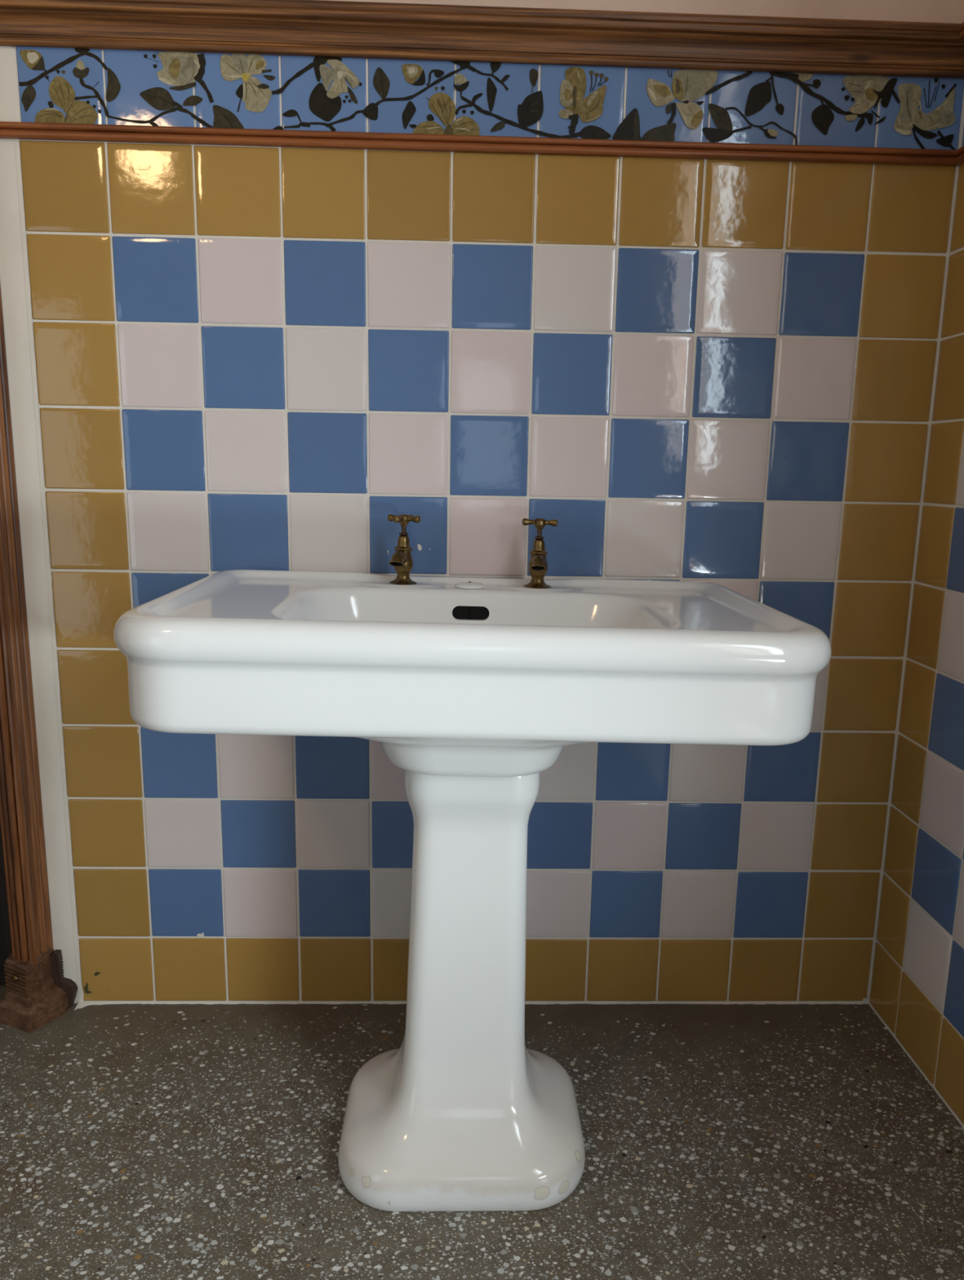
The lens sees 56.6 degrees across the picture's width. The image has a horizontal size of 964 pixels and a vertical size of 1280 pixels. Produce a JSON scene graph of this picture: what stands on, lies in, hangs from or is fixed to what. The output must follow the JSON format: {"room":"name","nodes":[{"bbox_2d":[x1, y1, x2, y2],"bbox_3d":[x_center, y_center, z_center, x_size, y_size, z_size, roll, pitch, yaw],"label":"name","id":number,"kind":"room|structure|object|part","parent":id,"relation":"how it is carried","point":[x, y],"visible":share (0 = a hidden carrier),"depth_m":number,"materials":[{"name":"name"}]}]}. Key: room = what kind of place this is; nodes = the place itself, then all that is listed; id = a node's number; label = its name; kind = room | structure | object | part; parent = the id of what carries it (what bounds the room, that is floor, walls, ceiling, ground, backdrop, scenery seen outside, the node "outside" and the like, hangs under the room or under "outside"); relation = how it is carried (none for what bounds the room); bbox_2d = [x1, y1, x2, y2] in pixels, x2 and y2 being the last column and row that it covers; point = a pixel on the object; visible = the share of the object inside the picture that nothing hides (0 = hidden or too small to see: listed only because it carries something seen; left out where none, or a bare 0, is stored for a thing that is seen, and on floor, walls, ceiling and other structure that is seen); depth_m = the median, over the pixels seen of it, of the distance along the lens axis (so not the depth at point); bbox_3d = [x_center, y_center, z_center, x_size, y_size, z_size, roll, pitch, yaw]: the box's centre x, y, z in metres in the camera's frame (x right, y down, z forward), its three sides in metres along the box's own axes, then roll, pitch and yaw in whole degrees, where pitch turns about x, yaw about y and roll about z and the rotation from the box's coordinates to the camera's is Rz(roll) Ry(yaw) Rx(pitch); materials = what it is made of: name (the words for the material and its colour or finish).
{"room":"bathroom","nodes":[
{"label":"bathroom","id":0,"kind":"room"},
{"bbox_2d":[0,0,963,1010],"bbox_3d":[-1.187,-0.653,1.523,4.152,2.770,0.164,1,11,-2],"label":"wall","id":1,"kind":"structure","parent":0,"point":[220,357],"depth_m":1.55,"materials":[{"name":"multicoloured tile"}]},
{"bbox_2d":[0,282,77,1033],"bbox_3d":[-1.244,-0.343,1.523,0.964,2.120,0.189,1,11,-2],"label":"door frame","id":2,"kind":"structure","parent":1,"relation":"in","point":[37,993],"depth_m":1.61,"materials":[{"name":"brown wood"}]},
{"bbox_3d":[-0.809,0.649,1.714,0.060,0.114,0.017,1,11,-2],"label":"skirting","id":3,"kind":"part","parent":2,"relation":"part of","materials":[{"name":"brown wood"}]},
{"bbox_2d":[0,0,963,79],"bbox_3d":[0.019,-0.840,0.798,1.588,0.076,1.301,1,11,-2],"label":"rail","id":4,"kind":"object","parent":1,"relation":"attached to","point":[295,28],"visible":1,"depth_m":1.41,"materials":[{"name":"brown wood"}]},
{"bbox_2d":[0,121,963,166],"bbox_3d":[0.017,-0.688,0.827,1.588,0.027,1.301,1,11,-2],"label":"trim","id":5,"kind":"structure","parent":1,"relation":"attached to","point":[8,130],"depth_m":1.46,"materials":[{"name":"brown wood"}]},
{"bbox_2d":[0,984,963,1279],"bbox_3d":[-1.147,1.034,0.128,4.192,0.060,3.540,1,11,-2],"label":"floor","id":6,"kind":"structure","parent":0,"point":[139,1141],"depth_m":1.36,"materials":[{"name":"stone"}]},
{"bbox_2d":[337,769,585,1211],"bbox_3d":[-0.026,0.474,1.347,0.370,0.620,0.301,1,11,-2],"label":"pedestal","id":7,"kind":"object","parent":6,"relation":"on","point":[462,1116],"visible":0.9,"depth_m":1.28,"materials":[{"name":"ceramic"}]},
{"bbox_2d":[113,569,831,777],"bbox_3d":[-0.013,0.043,1.346,0.912,0.243,0.548,1,11,-2],"label":"washbasin","id":8,"kind":"object","parent":7,"relation":"on","point":[495,680],"visible":0.97,"depth_m":1.09,"materials":[{"name":"white ceramic"}]},
{"bbox_2d":[387,514,420,585],"bbox_3d":[-0.131,-0.151,1.499,0.055,0.117,0.075,-1,11,-9],"label":"tap","id":9,"kind":"object","parent":8,"relation":"on","point":[402,560],"visible":1,"depth_m":1.50,"materials":[{"name":"gold metal"}]},
{"bbox_3d":[-0.138,-0.135,1.488,0.026,0.027,0.053,4,11,11],"label":"spout","id":10,"kind":"part","parent":9,"relation":"part of","materials":[{"name":"gold metal"}]},
{"bbox_3d":[-0.131,-0.201,1.501,0.048,0.020,0.048,-3,12,-21],"label":"cross handle","id":11,"kind":"part","parent":9,"relation":"part of","materials":[{"name":"gold metal"}]},
{"bbox_2d":[454,581,485,588],"bbox_3d":[-0.021,-0.095,1.524,0.053,0.009,0.053,1,11,-2],"label":"cover","id":12,"kind":"object","parent":8,"relation":"on","point":[469,584],"visible":1,"depth_m":1.51,"materials":[{"name":"white ceramic"}]},
{"bbox_2d":[452,605,488,619],"bbox_3d":[-0.019,-0.045,1.485,0.061,0.022,0.009,1,11,-2],"label":"overflow hole","id":13,"kind":"object","parent":8,"relation":"attached to","point":[459,612],"depth_m":1.48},
{"bbox_2d":[522,518,557,588],"bbox_3d":[0.095,-0.146,1.506,0.066,0.117,0.063,-9,15,-43],"label":"tap","id":14,"kind":"object","parent":8,"relation":"on","point":[538,565],"visible":1,"depth_m":1.51,"materials":[{"name":"gold metal"}]},
{"bbox_3d":[0.094,-0.129,1.495,0.026,0.027,0.053,2,11,3],"label":"spout","id":15,"kind":"part","parent":14,"relation":"part of","materials":[{"name":"gold metal"}]},
{"bbox_3d":[0.098,-0.195,1.508,0.048,0.020,0.048,-9,15,-42],"label":"cross handle","id":16,"kind":"part","parent":14,"relation":"part of","materials":[{"name":"gold metal"}]},
{"bbox_2d":[868,124,963,1128],"bbox_3d":[0.902,-0.300,-0.144,0.142,2.770,3.404,1,11,-2],"label":"wall","id":17,"kind":"structure","parent":0,"point":[917,990],"depth_m":1.53,"materials":[{"name":"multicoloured tile"}]}
]}

